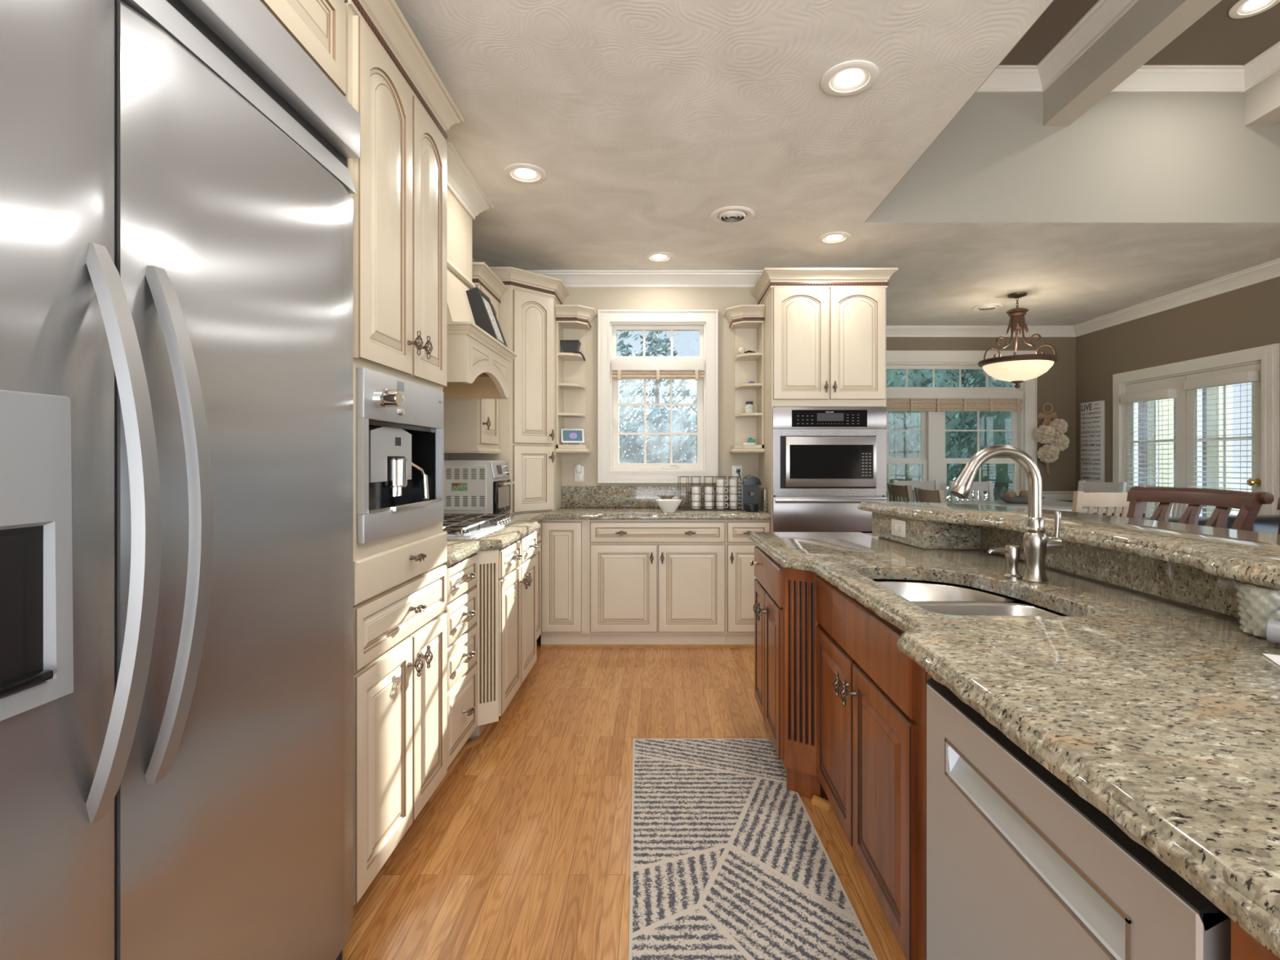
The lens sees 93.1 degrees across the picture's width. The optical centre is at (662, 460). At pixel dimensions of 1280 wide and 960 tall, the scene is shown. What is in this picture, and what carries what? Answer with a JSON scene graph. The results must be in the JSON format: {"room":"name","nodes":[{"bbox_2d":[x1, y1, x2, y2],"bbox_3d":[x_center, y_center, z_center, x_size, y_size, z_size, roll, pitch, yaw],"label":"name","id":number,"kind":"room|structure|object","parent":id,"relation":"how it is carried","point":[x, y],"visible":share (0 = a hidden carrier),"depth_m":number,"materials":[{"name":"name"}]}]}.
{"room":"kitchen","nodes":[
{"label":"kitchen","id":0,"kind":"room"},
{"bbox_2d":[444,453,448,460],"bbox_3d":[-1.525,-0.071,0.850,0.150,2.743,7.700,0,0,0],"label":"wall","id":1,"kind":"structure","parent":0,"point":[446,455],"depth_m":4.06,"materials":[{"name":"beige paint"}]},
{"bbox_2d":[259,0,346,96],"bbox_3d":[-1.115,-1.125,0.978,0.660,0.381,1.235,0,0,0],"label":"upper cabinet","id":2,"kind":"object","parent":1,"relation":"attached to","point":[318,27],"visible":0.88,"depth_m":1.46,"materials":[{"name":"beige paint"}]},
{"bbox_2d":[443,262,507,453],"bbox_3d":[-1.242,-0.602,3.822,0.406,1.119,0.535,0,0,0],"label":"upper cabinet","id":3,"kind":"object","parent":1,"relation":"attached to","point":[470,425],"visible":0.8,"depth_m":3.62,"materials":[{"name":"beige paint"}]},
{"bbox_2d":[443,142,517,399],"bbox_3d":[-1.151,-0.898,3.140,0.594,1.086,0.852,0,0,0],"label":"range hood","id":4,"kind":"object","parent":1,"relation":"attached to","point":[478,363],"visible":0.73,"depth_m":3.09,"materials":[{"name":"beige paint"}]},
{"bbox_2d":[447,321,517,361],"bbox_3d":[-1.151,-0.596,3.140,0.594,0.048,0.852,0,0,0],"label":"mantel shelf","id":5,"kind":"object","parent":4,"relation":"attached to","point":[470,331],"depth_m":2.90,"materials":[{"name":"beige paint"}]},
{"bbox_2d":[466,286,507,347],"bbox_3d":[-0.967,-0.755,3.330,0.191,0.328,0.230,0,0,0],"label":"picture frame","id":6,"kind":"object","parent":4,"relation":"on","point":[482,311],"visible":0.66,"depth_m":3.21,"materials":[{"name":"black"}]},
{"bbox_2d":[481,296,504,343],"bbox_3d":[-0.935,-0.767,3.330,0.094,0.243,0.170,0,0,0],"label":"picture","id":7,"kind":"object","parent":6,"relation":"attached to","point":[486,302],"depth_m":3.36},
{"bbox_2d":[342,634,899,959],"bbox_3d":[1.525,1.360,1.875,6.250,0.120,9.750,0,0,0],"label":"floor","id":8,"kind":"structure","parent":0,"point":[522,851],"depth_m":2.18,"materials":[{"name":"brown wood"}]},
{"bbox_2d":[0,0,359,959],"bbox_3d":[-1.069,0.202,0.988,0.723,2.197,1.175,0,0,0],"label":"refrigerator","id":9,"kind":"object","parent":8,"relation":"on","point":[176,184],"visible":1,"depth_m":0.95,"materials":[{"name":"silver metal"}]},
{"bbox_2d":[344,0,463,905],"bbox_3d":[-1.105,-0.013,1.982,0.676,2.626,0.755,0,0,0],"label":"tall cabinet","id":10,"kind":"object","parent":8,"relation":"on","point":[399,177],"visible":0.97,"depth_m":1.86,"materials":[{"name":"beige paint"}]},
{"bbox_2d":[356,367,444,543],"bbox_3d":[-0.926,-0.012,1.951,0.352,0.480,0.602,0,0,0],"label":"coffee machine","id":11,"kind":"object","parent":10,"relation":"in","point":[401,464],"visible":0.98,"depth_m":1.90,"materials":[{"name":"silver metal"}]},
{"bbox_2d":[368,497,441,513],"bbox_3d":[-0.866,0.147,1.951,0.132,0.014,0.534,0,0,0],"label":"drip tray","id":12,"kind":"object","parent":11,"relation":"on","point":[376,505],"depth_m":1.97,"materials":[{"name":"silver metal"}]},
{"bbox_2d":[443,553,477,768],"bbox_3d":[-1.112,0.855,2.519,0.666,0.890,0.432,0,0,0],"label":"base cabinet","id":13,"kind":"object","parent":8,"relation":"on","point":[461,611],"visible":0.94,"depth_m":2.49,"materials":[{"name":"beige paint"}]},
{"bbox_2d":[443,485,771,566],"bbox_3d":[-0.353,0.305,3.499,2.192,0.206,2.400,0,0,0],"label":"countertop","id":14,"kind":"structure","parent":13,"relation":"on","point":[578,502],"depth_m":4.24,"materials":[{"name":"stone"}]},
{"bbox_2d":[443,460,515,513],"bbox_3d":[-1.183,0.183,3.875,0.413,0.362,0.390,0,0,0],"label":"toaster oven","id":15,"kind":"object","parent":14,"relation":"on","point":[470,486],"visible":0.75,"depth_m":3.68,"materials":[{"name":"grey metal"}]},
{"bbox_2d":[443,513,515,538],"bbox_3d":[-1.105,0.340,3.192,0.480,0.050,0.785,0,0,0],"label":"gas cooktop","id":16,"kind":"object","parent":14,"relation":"in","point":[457,526],"visible":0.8,"depth_m":3.19,"materials":[{"name":"silver metal"}]},
{"bbox_2d":[448,266,569,513],"bbox_3d":[-1.083,-0.462,4.369,0.727,1.652,0.658,0,0,0],"label":"tall cabinet","id":17,"kind":"object","parent":14,"relation":"on","point":[526,309],"visible":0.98,"depth_m":4.18,"materials":[{"name":"beige paint"}]},
{"bbox_2d":[655,498,681,512],"bbox_3d":[0.042,0.323,4.262,0.188,0.084,0.188,0,0,0],"label":"bowl","id":18,"kind":"object","parent":14,"relation":"on","point":[666,505],"visible":1,"depth_m":4.20,"materials":[{"name":"white ceramic"}]},
{"bbox_2d":[677,475,740,510],"bbox_3d":[0.338,0.242,4.420,0.455,0.244,0.106,0,0,0],"label":"mug rack","id":19,"kind":"object","parent":14,"relation":"on","point":[686,477],"visible":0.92,"depth_m":4.40,"materials":[{"name":"brown metal"}]},
{"bbox_2d":[740,475,761,511],"bbox_3d":[0.630,0.238,4.348,0.126,0.252,0.205,0,0,0],"label":"coffee maker","id":20,"kind":"object","parent":14,"relation":"on","point":[749,485],"visible":1,"depth_m":4.35,"materials":[{"name":"black plastic"}]},
{"bbox_2d":[427,529,537,801],"bbox_3d":[-1.069,0.855,2.985,0.746,0.890,1.360,0,0,0],"label":"base cabinet","id":21,"kind":"object","parent":8,"relation":"on","point":[506,584],"visible":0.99,"depth_m":2.83,"materials":[{"name":"beige paint"}]},
{"bbox_2d":[536,520,541,639],"bbox_3d":[-1.135,0.855,4.172,0.620,0.890,1.040,0,0,0],"label":"base cabinet","id":22,"kind":"object","parent":8,"relation":"on","point":[539,530],"visible":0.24,"depth_m":4.06,"materials":[{"name":"beige paint"}]},
{"bbox_2d":[540,519,591,647],"bbox_3d":[-0.671,0.855,4.428,0.345,0.890,0.535,0,0,0],"label":"base cabinet","id":23,"kind":"object","parent":8,"relation":"on","point":[565,543],"visible":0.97,"depth_m":4.16,"materials":[{"name":"beige paint"}]},
{"bbox_2d":[590,519,725,647],"bbox_3d":[-0.030,0.855,4.404,0.936,0.890,0.581,0,0,0],"label":"base cabinet","id":24,"kind":"object","parent":8,"relation":"on","point":[655,583],"visible":1,"depth_m":4.16,"materials":[{"name":"beige paint"}]},
{"bbox_2d":[725,519,770,647],"bbox_3d":[0.592,0.855,4.404,0.305,0.890,0.581,0,0,0],"label":"base cabinet","id":25,"kind":"object","parent":8,"relation":"on","point":[740,549],"visible":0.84,"depth_m":4.16,"materials":[{"name":"beige paint"}]},
{"bbox_2d":[628,738,877,959],"bbox_3d":[0.226,1.295,1.780,0.644,0.009,2.087,0,0,-2],"label":"runner rug","id":26,"kind":"object","parent":8,"relation":"on","point":[728,861],"visible":0.89,"depth_m":1.93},
{"bbox_2d":[750,546,786,768],"bbox_3d":[0.687,0.855,2.717,0.546,0.890,0.665,0,0,0],"label":"base cabinet","id":27,"kind":"object","parent":8,"relation":"on","point":[769,584],"visible":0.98,"depth_m":2.59,"materials":[{"name":"brown wood"}]},
{"bbox_2d":[748,532,1279,958],"bbox_3d":[0.894,0.386,1.665,0.923,0.042,2.889,0,0,0],"label":"countertop","id":28,"kind":"structure","parent":27,"relation":"on","point":[1162,716],"depth_m":0.96,"materials":[{"name":"stone"}]},
{"bbox_2d":[874,580,1069,616],"bbox_3d":[0.855,0.515,1.745,0.469,0.201,0.697,0,0,0],"label":"sink","id":29,"kind":"object","parent":28,"relation":"in","point":[936,597],"visible":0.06,"depth_m":1.86,"materials":[{"name":"grey metal"}]},
{"bbox_2d":[987,545,1022,579],"bbox_3d":[1.060,0.316,1.878,0.103,0.099,0.051,0,0,0],"label":"soap dispenser","id":30,"kind":"object","parent":28,"relation":"on","point":[1012,553],"visible":0.98,"depth_m":1.86,"materials":[{"name":"silver metal"}]},
{"bbox_2d":[949,444,1062,583],"bbox_3d":[1.028,0.159,1.818,0.336,0.412,0.070,0,0,-4],"label":"faucet","id":31,"kind":"object","parent":28,"relation":"on","point":[1036,543],"visible":1,"depth_m":1.80,"materials":[{"name":"silver metal"}]},
{"bbox_2d":[1234,580,1279,639],"bbox_3d":[1.270,0.308,1.245,0.141,0.109,0.141,0,0,0],"label":"utensil crock","id":32,"kind":"object","parent":28,"relation":"on","point":[1258,604],"visible":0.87,"depth_m":1.23,"materials":[{"name":"ceramic"}]},
{"bbox_2d":[1266,619,1279,643],"bbox_3d":[1.245,0.333,1.107,0.060,0.059,0.200,0,0,-38],"label":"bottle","id":33,"kind":"object","parent":28,"relation":"on","point":[1273,627],"visible":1,"depth_m":1.17,"materials":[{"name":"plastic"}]},
{"bbox_2d":[751,267,897,537],"bbox_3d":[1.136,0.003,4.384,0.902,2.594,0.621,0,0,0],"label":"tall cabinet","id":34,"kind":"object","parent":8,"relation":"on","point":[824,328],"visible":0.33,"depth_m":4.12,"materials":[{"name":"beige paint"}]},
{"bbox_2d":[772,407,887,531],"bbox_3d":[1.136,0.062,4.244,0.772,0.845,0.348,0,0,0],"label":"wall oven","id":35,"kind":"object","parent":34,"relation":"in","point":[827,461],"visible":0.98,"depth_m":4.11,"materials":[{"name":"silver metal"}]},
{"bbox_2d":[780,435,876,488],"bbox_3d":[1.125,0.015,4.112,0.643,0.358,0.052,0,0,0],"label":"microwave","id":36,"kind":"object","parent":35,"relation":"in","point":[806,461],"depth_m":4.09,"materials":[{"name":"silver glass"}]},
{"bbox_2d":[887,483,914,502],"bbox_3d":[2.306,0.757,5.350,0.498,1.085,0.450,0,0,0],"label":"dining chair","id":37,"kind":"object","parent":8,"relation":"on","point":[896,492],"visible":0.22,"depth_m":5.27,"materials":[{"name":"brown wood"}]},
{"bbox_2d":[784,567,1042,959],"bbox_3d":[0.867,0.855,1.884,0.782,0.890,1.049,0,0,0],"label":"base cabinet","id":38,"kind":"object","parent":8,"relation":"on","point":[855,703],"visible":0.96,"depth_m":1.75,"materials":[{"name":"brown wood"}]},
{"bbox_2d":[893,480,939,502],"bbox_3d":[2.623,0.755,6.124,0.450,1.090,0.498,0,0,8],"label":"dining chair","id":39,"kind":"object","parent":8,"relation":"on","point":[926,485],"visible":0.12,"depth_m":6.34,"materials":[{"name":"grey wood"}]},
{"bbox_2d":[914,487,946,503],"bbox_3d":[2.306,0.762,4.760,0.498,1.075,0.450,0,0,0],"label":"dining chair","id":40,"kind":"object","parent":8,"relation":"on","point":[921,495],"visible":0.16,"depth_m":4.69,"materials":[{"name":"brown wood"}]},
{"bbox_2d":[948,480,994,500],"bbox_3d":[3.248,0.760,6.144,0.450,1.080,0.498,0,0,-4],"label":"dining chair","id":41,"kind":"object","parent":8,"relation":"on","point":[987,486],"visible":0.12,"depth_m":6.36,"materials":[{"name":"grey wood"}]},
{"bbox_2d":[946,500,1145,517],"bbox_3d":[3.105,0.843,5.260,1.290,0.915,1.100,0,0,0],"label":"dining table","id":42,"kind":"object","parent":8,"relation":"on","point":[1046,504],"visible":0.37,"depth_m":5.20,"materials":[{"name":"white paint"}]},
{"bbox_2d":[998,495,1044,503],"bbox_3d":[3.210,0.356,5.420,0.390,0.056,0.270,0,0,0],"label":"bowl","id":43,"kind":"object","parent":42,"relation":"on","point":[1017,500],"visible":0.59,"depth_m":5.34,"materials":[{"name":"grey wood"}]},
{"bbox_2d":[871,511,1240,620],"bbox_3d":[1.415,0.776,1.612,0.467,1.048,2.750,0,0,-7],"label":"backsplash","id":44,"kind":"structure","parent":8,"relation":"on","point":[1194,588],"depth_m":1.81,"materials":[{"name":"beige stone"}]},
{"bbox_2d":[891,518,906,537],"bbox_3d":[1.046,0.302,2.691,0.008,0.074,0.120,0,0,-7],"label":"outlet","id":45,"kind":"object","parent":44,"relation":"attached to","point":[898,526],"visible":1,"depth_m":2.68,"materials":[{"name":"white plastic"}]},
{"bbox_2d":[857,501,1279,589],"bbox_3d":[1.415,0.230,1.644,0.663,0.044,2.888,0,0,-4],"label":"countertop","id":46,"kind":"structure","parent":44,"relation":"on","point":[1253,557],"depth_m":1.72,"materials":[{"name":"stone"}]},
{"bbox_2d":[925,677,1231,959],"bbox_3d":[0.822,0.861,0.915,0.582,0.878,0.626,0,0,0],"label":"dishwasher","id":47,"kind":"object","parent":8,"relation":"on","point":[1020,865],"visible":0.45,"depth_m":0.88,"materials":[{"name":"silver"}]},
{"bbox_2d":[1071,491,1129,517],"bbox_3d":[3.061,0.757,4.400,0.466,1.085,0.505,0,0,0],"label":"dining chair","id":48,"kind":"object","parent":8,"relation":"on","point":[1081,499],"visible":0.22,"depth_m":4.16,"materials":[{"name":"beige wood"}]},
{"bbox_2d":[1077,480,1127,507],"bbox_3d":[4.003,0.752,5.756,0.498,1.095,0.450,0,0,-15],"label":"dining chair","id":49,"kind":"object","parent":8,"relation":"on","point":[1083,486],"visible":0.16,"depth_m":5.83,"materials":[{"name":"grey wood"}]},
{"bbox_2d":[926,671,1279,959],"bbox_3d":[0.850,0.855,0.755,0.620,0.890,1.060,0,0,0],"label":"base cabinet","id":50,"kind":"object","parent":8,"relation":"on","point":[1244,946],"visible":0.13,"depth_m":0.56,"materials":[{"name":"brown wood"}]},
{"bbox_2d":[1142,484,1194,517],"bbox_3d":[4.050,0.760,5.119,0.505,1.080,0.466,0,0,0],"label":"dining chair","id":51,"kind":"object","parent":8,"relation":"on","point":[1181,508],"visible":0.1,"depth_m":5.07,"materials":[{"name":"grey wood"}]},
{"bbox_2d":[1126,485,1274,531],"bbox_3d":[1.938,0.708,2.477,0.584,1.184,0.554,0,0,0],"label":"bar stool","id":52,"kind":"object","parent":8,"relation":"on","point":[1249,504],"visible":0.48,"depth_m":2.45,"materials":[{"name":"brown wood"}]},
{"bbox_2d":[1142,515,1279,533],"bbox_3d":[3.415,0.823,3.389,1.800,0.955,0.820,0,0,-10],"label":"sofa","id":53,"kind":"object","parent":8,"relation":"on","point":[1262,523],"visible":0.04,"depth_m":3.56,"materials":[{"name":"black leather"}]},
{"bbox_2d":[1142,516,1233,528],"bbox_3d":[3.016,0.613,3.593,0.705,0.535,0.280,0,0,-10],"label":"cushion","id":54,"kind":"object","parent":53,"relation":"on","point":[1202,521],"depth_m":3.52,"materials":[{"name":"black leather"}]},
{"bbox_2d":[1227,515,1279,533],"bbox_3d":[3.720,0.613,3.717,0.705,0.535,0.280,0,0,-10],"label":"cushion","id":55,"kind":"object","parent":53,"relation":"on","point":[1262,523],"depth_m":3.57,"materials":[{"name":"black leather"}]},
{"bbox_2d":[561,287,758,486],"bbox_3d":[-0.035,-0.071,4.775,3.130,2.743,0.150,0,0,0],"label":"wall","id":56,"kind":"structure","parent":0,"point":[720,299],"depth_m":4.70,"materials":[{"name":"beige paint"}]},
{"bbox_2d":[555,304,597,453],"bbox_3d":[-0.641,-0.589,4.537,0.273,1.067,0.324,0,0,0],"label":"corner shelf","id":57,"kind":"object","parent":56,"relation":"attached to","point":[572,321],"visible":0.98,"depth_m":4.61,"materials":[{"name":"beige paint"}]},
{"bbox_2d":[560,340,581,352],"bbox_3d":[-0.690,-0.839,4.565,0.142,0.104,0.117,0,0,0],"label":"wire basket","id":58,"kind":"object","parent":57,"relation":"on","point":[568,346],"visible":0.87,"depth_m":4.52,"materials":[{"name":"grey"}]},
{"bbox_2d":[560,428,584,444],"bbox_3d":[-0.678,-0.174,4.553,0.170,0.120,0.102,0,0,-14],"label":"smart display","id":59,"kind":"object","parent":57,"relation":"on","point":[571,436],"visible":0.98,"depth_m":4.52,"materials":[{"name":"white plastic"}]},
{"bbox_2d":[574,466,583,481],"bbox_3d":[-0.645,0.108,4.695,0.074,0.118,0.008,0,0,0],"label":"outlet","id":60,"kind":"object","parent":56,"relation":"attached to","point":[579,477],"visible":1,"depth_m":4.69,"materials":[{"name":"white plastic"}]},
{"bbox_2d":[471,257,762,287],"bbox_3d":[-0.025,-1.389,4.060,2.850,0.105,1.280,0,0,0],"label":"trim","id":61,"kind":"structure","parent":56,"relation":"attached to","point":[571,278],"depth_m":4.65,"materials":[{"name":"beige paint"}]},
{"bbox_2d":[597,309,718,483],"bbox_3d":[-0.035,-0.490,4.757,0.924,1.334,0.186,0,0,0],"label":"window","id":62,"kind":"structure","parent":56,"relation":"in","point":[610,470],"depth_m":4.68,"materials":[{"name":"beige paint"}]},
{"bbox_2d":[611,359,704,379],"bbox_3d":[-0.035,-0.700,4.689,0.714,0.157,0.066,0,0,0],"label":"window shade","id":63,"kind":"object","parent":62,"relation":"attached to","point":[622,369],"visible":1,"depth_m":4.66,"materials":[{"name":"fabric"}]},
{"bbox_2d":[561,485,767,511],"bbox_3d":[-0.018,0.283,4.500,1.520,0.163,0.399,0,0,0],"label":"backsplash","id":64,"kind":"structure","parent":56,"relation":"attached to","point":[571,495],"depth_m":4.68,"materials":[{"name":"stone"}]},
{"bbox_2d":[732,465,742,480],"bbox_3d":[0.578,0.104,4.695,0.080,0.120,0.008,0,0,0],"label":"outlet","id":65,"kind":"object","parent":56,"relation":"attached to","point":[735,468],"visible":0.78,"depth_m":4.69,"materials":[{"name":"white plastic"}]},
{"bbox_2d":[723,304,765,453],"bbox_3d":[0.607,-0.589,4.537,0.273,1.067,0.324,0,0,0],"label":"corner shelf","id":66,"kind":"object","parent":56,"relation":"attached to","point":[747,321],"visible":1,"depth_m":4.65,"materials":[{"name":"beige paint"}]},
{"bbox_2d":[344,0,1279,325],"bbox_3d":[1.525,-1.503,1.875,6.250,0.120,9.750,0,0,0],"label":"ceiling","id":67,"kind":"structure","parent":0,"point":[644,120],"depth_m":2.77,"materials":[{"name":"paint"}]},
{"bbox_2d":[503,163,546,184],"bbox_3d":[-0.689,-1.438,3.050,0.212,0.010,0.212,0,0,0],"label":"recessed light","id":68,"kind":"object","parent":67,"relation":"in","point":[535,174],"visible":1,"depth_m":3.04,"materials":[{"name":"beige paint"}]},
{"bbox_2d":[644,251,674,262],"bbox_3d":[-0.022,-1.438,4.300,0.212,0.010,0.212,0,0,0],"label":"recessed light","id":69,"kind":"object","parent":67,"relation":"in","point":[657,256],"visible":1,"depth_m":4.29,"materials":[{"name":"beige paint"}]},
{"bbox_2d":[710,205,755,224],"bbox_3d":[0.412,-1.433,3.570,0.260,0.017,0.260,0,0,0],"label":"ceiling vent","id":70,"kind":"object","parent":67,"relation":"in","point":[732,215],"visible":1,"depth_m":3.54,"materials":[{"name":"beige paint"}]},
{"bbox_2d":[817,231,851,244],"bbox_3d":[1.113,-1.438,3.930,0.212,0.010,0.212,0,0,0],"label":"recessed light","id":71,"kind":"object","parent":67,"relation":"in","point":[826,238],"visible":1,"depth_m":3.92,"materials":[{"name":"beige paint"}]},
{"bbox_2d":[820,59,879,96],"bbox_3d":[0.706,-1.438,2.290,0.212,0.010,0.212,0,0,0],"label":"recessed light","id":72,"kind":"object","parent":67,"relation":"in","point":[851,82],"visible":1,"depth_m":2.28,"materials":[{"name":"beige paint"}]},
{"bbox_2d":[972,303,1003,311],"bbox_3d":[3.060,-1.433,5.710,0.260,0.017,0.260,0,0,0],"label":"ceiling vent","id":73,"kind":"object","parent":67,"relation":"in","point":[987,307],"visible":1,"depth_m":5.68,"materials":[{"name":"beige paint"}]},
{"bbox_2d":[977,292,1058,388],"bbox_3d":[3.089,-1.034,5.280,0.613,0.819,0.612,0,0,0],"label":"pendant lamp","id":74,"kind":"object","parent":67,"relation":"hanging from","point":[1015,369],"visible":1,"depth_m":5.18,"materials":[{"name":"glass"}]},
{"bbox_2d":[866,0,1053,220],"bbox_3d":[1.178,-1.892,0.345,0.104,0.896,6.690,0,0,0],"label":"wall","id":75,"kind":"structure","parent":0,"point":[1053,0],"depth_m":2.39,"materials":[{"name":"beige paint"}]},
{"bbox_2d":[976,0,1137,92],"bbox_3d":[1.772,-2.287,0.343,1.083,0.105,6.686,0,0,0],"label":"trim","id":76,"kind":"structure","parent":75,"relation":"attached to","point":[1104,14],"depth_m":3.45,"materials":[{"name":"beige paint"}]},
{"bbox_2d":[885,337,1075,502],"bbox_3d":[3.025,-0.071,6.675,3.250,2.743,0.150,0,0,0],"label":"wall","id":77,"kind":"structure","parent":0,"point":[1056,386],"depth_m":6.60,"materials":[{"name":"brown paint"}]},
{"bbox_2d":[885,350,1036,501],"bbox_3d":[2.985,-0.155,6.657,2.140,2.060,0.186,0,0,0],"label":"window","id":78,"kind":"structure","parent":77,"relation":"in","point":[933,460],"depth_m":6.62,"materials":[{"name":"beige paint"}]},
{"bbox_2d":[885,391,1023,411],"bbox_3d":[2.985,-0.635,6.589,1.846,0.219,0.066,0,0,0],"label":"window shade","id":79,"kind":"object","parent":78,"relation":"attached to","point":[895,401],"visible":0.68,"depth_m":6.57,"materials":[{"name":"fabric"}]},
{"bbox_2d":[1033,402,1069,473],"bbox_3d":[4.170,-0.241,6.501,0.352,0.771,0.206,0,0,-3],"label":"flower hanging","id":80,"kind":"object","parent":77,"relation":"attached to","point":[1051,433],"visible":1,"depth_m":6.46,"materials":[{"name":"beige plant"}]},
{"bbox_2d":[1042,491,1073,500],"bbox_3d":[4.280,0.390,6.300,0.440,0.100,0.600,0,0,0],"label":"trim","id":81,"kind":"structure","parent":77,"relation":"attached to","point":[1049,495],"depth_m":6.58,"materials":[{"name":"beige paint"}]},
{"bbox_2d":[864,92,1279,222],"bbox_3d":[2.853,-1.892,3.738,3.294,0.896,0.104,0,0,0],"label":"wall","id":82,"kind":"structure","parent":0,"point":[1131,157],"depth_m":3.69,"materials":[{"name":"beige paint"}]},
{"bbox_2d":[1043,0,1222,125],"bbox_3d":[2.392,-2.185,0.343,0.157,0.310,6.686,0,0,0],"label":"ceiling beam","id":83,"kind":"structure","parent":82,"relation":"attached to","point":[1148,26],"depth_m":3.12,"materials":[{"name":"beige paint"}]},
{"bbox_2d":[1110,40,1279,92],"bbox_3d":[3.005,-2.287,0.343,1.070,0.105,6.686,0,0,0],"label":"trim","id":84,"kind":"structure","parent":82,"relation":"attached to","point":[1147,78],"depth_m":3.63,"materials":[{"name":"beige paint"}]},
{"bbox_2d":[1244,70,1279,125],"bbox_3d":[3.620,-2.185,0.343,0.160,0.310,6.686,0,0,0],"label":"ceiling beam","id":85,"kind":"structure","parent":82,"relation":"attached to","point":[1262,101],"depth_m":3.59,"materials":[{"name":"beige paint"}]},
{"bbox_2d":[999,0,1279,65],"bbox_3d":[2.888,-2.390,0.395,3.524,0.100,6.790,0,0,0],"label":"ceiling","id":86,"kind":"structure","parent":0,"point":[1215,38],"depth_m":3.36,"materials":[{"name":"brown paint"}]},
{"bbox_2d":[1228,0,1279,18],"bbox_3d":[3.040,-2.334,3.100,0.212,0.010,0.212,0,0,0],"label":"recessed light","id":87,"kind":"object","parent":86,"relation":"in","point":[1254,7],"visible":1,"depth_m":3.13,"materials":[{"name":"beige paint"}]},
{"bbox_2d":[1075,276,1279,491],"bbox_3d":[4.575,-0.570,1.800,0.150,3.740,9.600,0,0,0],"label":"wall","id":88,"kind":"structure","parent":0,"point":[1248,317],"depth_m":5.36,"materials":[{"name":"brown paint"}]},
{"bbox_2d":[885,257,1279,337],"bbox_3d":[3.015,-1.389,5.200,2.970,0.105,2.800,0,0,0],"label":"trim","id":89,"kind":"structure","parent":88,"relation":"attached to","point":[1268,270],"depth_m":5.89,"materials":[{"name":"beige paint"}]},
{"bbox_2d":[1080,400,1104,492],"bbox_3d":[4.482,-0.117,6.320,0.035,0.975,0.310,0,0,0],"label":"word sign","id":90,"kind":"object","parent":88,"relation":"attached to","point":[1092,413],"visible":0.91,"depth_m":6.29,"materials":[{"name":"white wood"}]},
{"bbox_2d":[1120,388,1177,517],"bbox_3d":[4.468,0.203,5.585,0.085,1.655,0.550,0,0,0],"label":"blind","id":91,"kind":"object","parent":88,"relation":"attached to","point":[1166,393],"visible":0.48,"depth_m":5.58,"materials":[{"name":"beige paint"}]},
{"bbox_2d":[1112,343,1279,516],"bbox_3d":[4.542,0.225,5.225,0.196,2.150,1.610,0,0,0],"label":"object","id":92,"kind":"structure","parent":88,"relation":"in","point":[1265,359],"depth_m":5.12,"materials":[{"name":"beige paint"}]},
{"bbox_2d":[1183,370,1258,515],"bbox_3d":[4.468,0.177,4.865,0.085,1.705,0.570,0,0,0],"label":"blind","id":93,"kind":"object","parent":88,"relation":"attached to","point":[1247,376],"visible":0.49,"depth_m":4.82,"materials":[{"name":"beige paint"}]},
{"label":"outside","id":94,"kind":"structure","parent":0,"visible":0},
{"bbox_2d":[946,486,1239,515],"bbox_3d":[4.000,1.700,17.000,36.000,0.200,46.000,0,0,0],"label":"ground","id":95,"kind":"structure","parent":94,"point":[1235,513],"depth_m":24.75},
{"bbox_2d":[617,330,644,454],"bbox_3d":[-1.894,-1.722,15.521,3.057,6.648,3.008,0,0,0],"label":"tree","id":96,"kind":"object","parent":95,"relation":"on","point":[626,393],"visible":0.07,"depth_m":15.35,"materials":[{"name":"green plant"}]},
{"bbox_2d":[618,405,697,462],"bbox_3d":[-0.042,0.312,10.923,1.916,2.589,2.102,0,0,0],"label":"bush","id":97,"kind":"object","parent":95,"relation":"on","point":[631,447],"visible":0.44,"depth_m":10.33,"materials":[{"name":"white plant"}]},
{"bbox_2d":[618,330,697,437],"bbox_3d":[-0.206,-1.433,20.064,2.940,6.072,2.968,0,0,41],"label":"tree","id":98,"kind":"object","parent":95,"relation":"on","point":[653,350],"visible":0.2,"depth_m":19.80,"materials":[{"name":"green plant"}]},
{"bbox_2d":[885,369,982,502],"bbox_3d":[4.268,-0.831,10.608,2.287,4.869,2.478,0,0,0],"label":"tree","id":99,"kind":"object","parent":95,"relation":"on","point":[901,444],"visible":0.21,"depth_m":9.83,"materials":[{"name":"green plant"}]},
{"bbox_2d":[953,369,1013,500],"bbox_3d":[6.593,-1.561,12.042,3.040,6.328,2.968,0,0,39],"label":"tree","id":100,"kind":"object","parent":95,"relation":"on","point":[999,473],"visible":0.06,"depth_m":11.18,"materials":[{"name":"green plant"}]},
{"bbox_2d":[1146,398,1173,516],"bbox_3d":[6.200,0.000,7.550,0.240,3.200,0.240,0,0,0],"label":"porch post","id":101,"kind":"object","parent":95,"relation":"on","point":[1166,402],"visible":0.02,"depth_m":7.46,"materials":[{"name":"beige paint"}]},
{"bbox_2d":[1137,388,1206,516],"bbox_3d":[7.550,-0.050,8.900,0.300,3.300,1.400,0,0,0],"label":"wall","id":102,"kind":"structure","parent":95,"relation":"on","point":[1140,414],"depth_m":9.27,"materials":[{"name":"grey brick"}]},
{"bbox_2d":[1206,384,1232,517],"bbox_3d":[7.350,0.000,8.000,0.240,3.200,0.240,0,0,0],"label":"porch post","id":103,"kind":"object","parent":95,"relation":"on","point":[1211,391],"visible":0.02,"depth_m":7.93,"materials":[{"name":"beige paint"}]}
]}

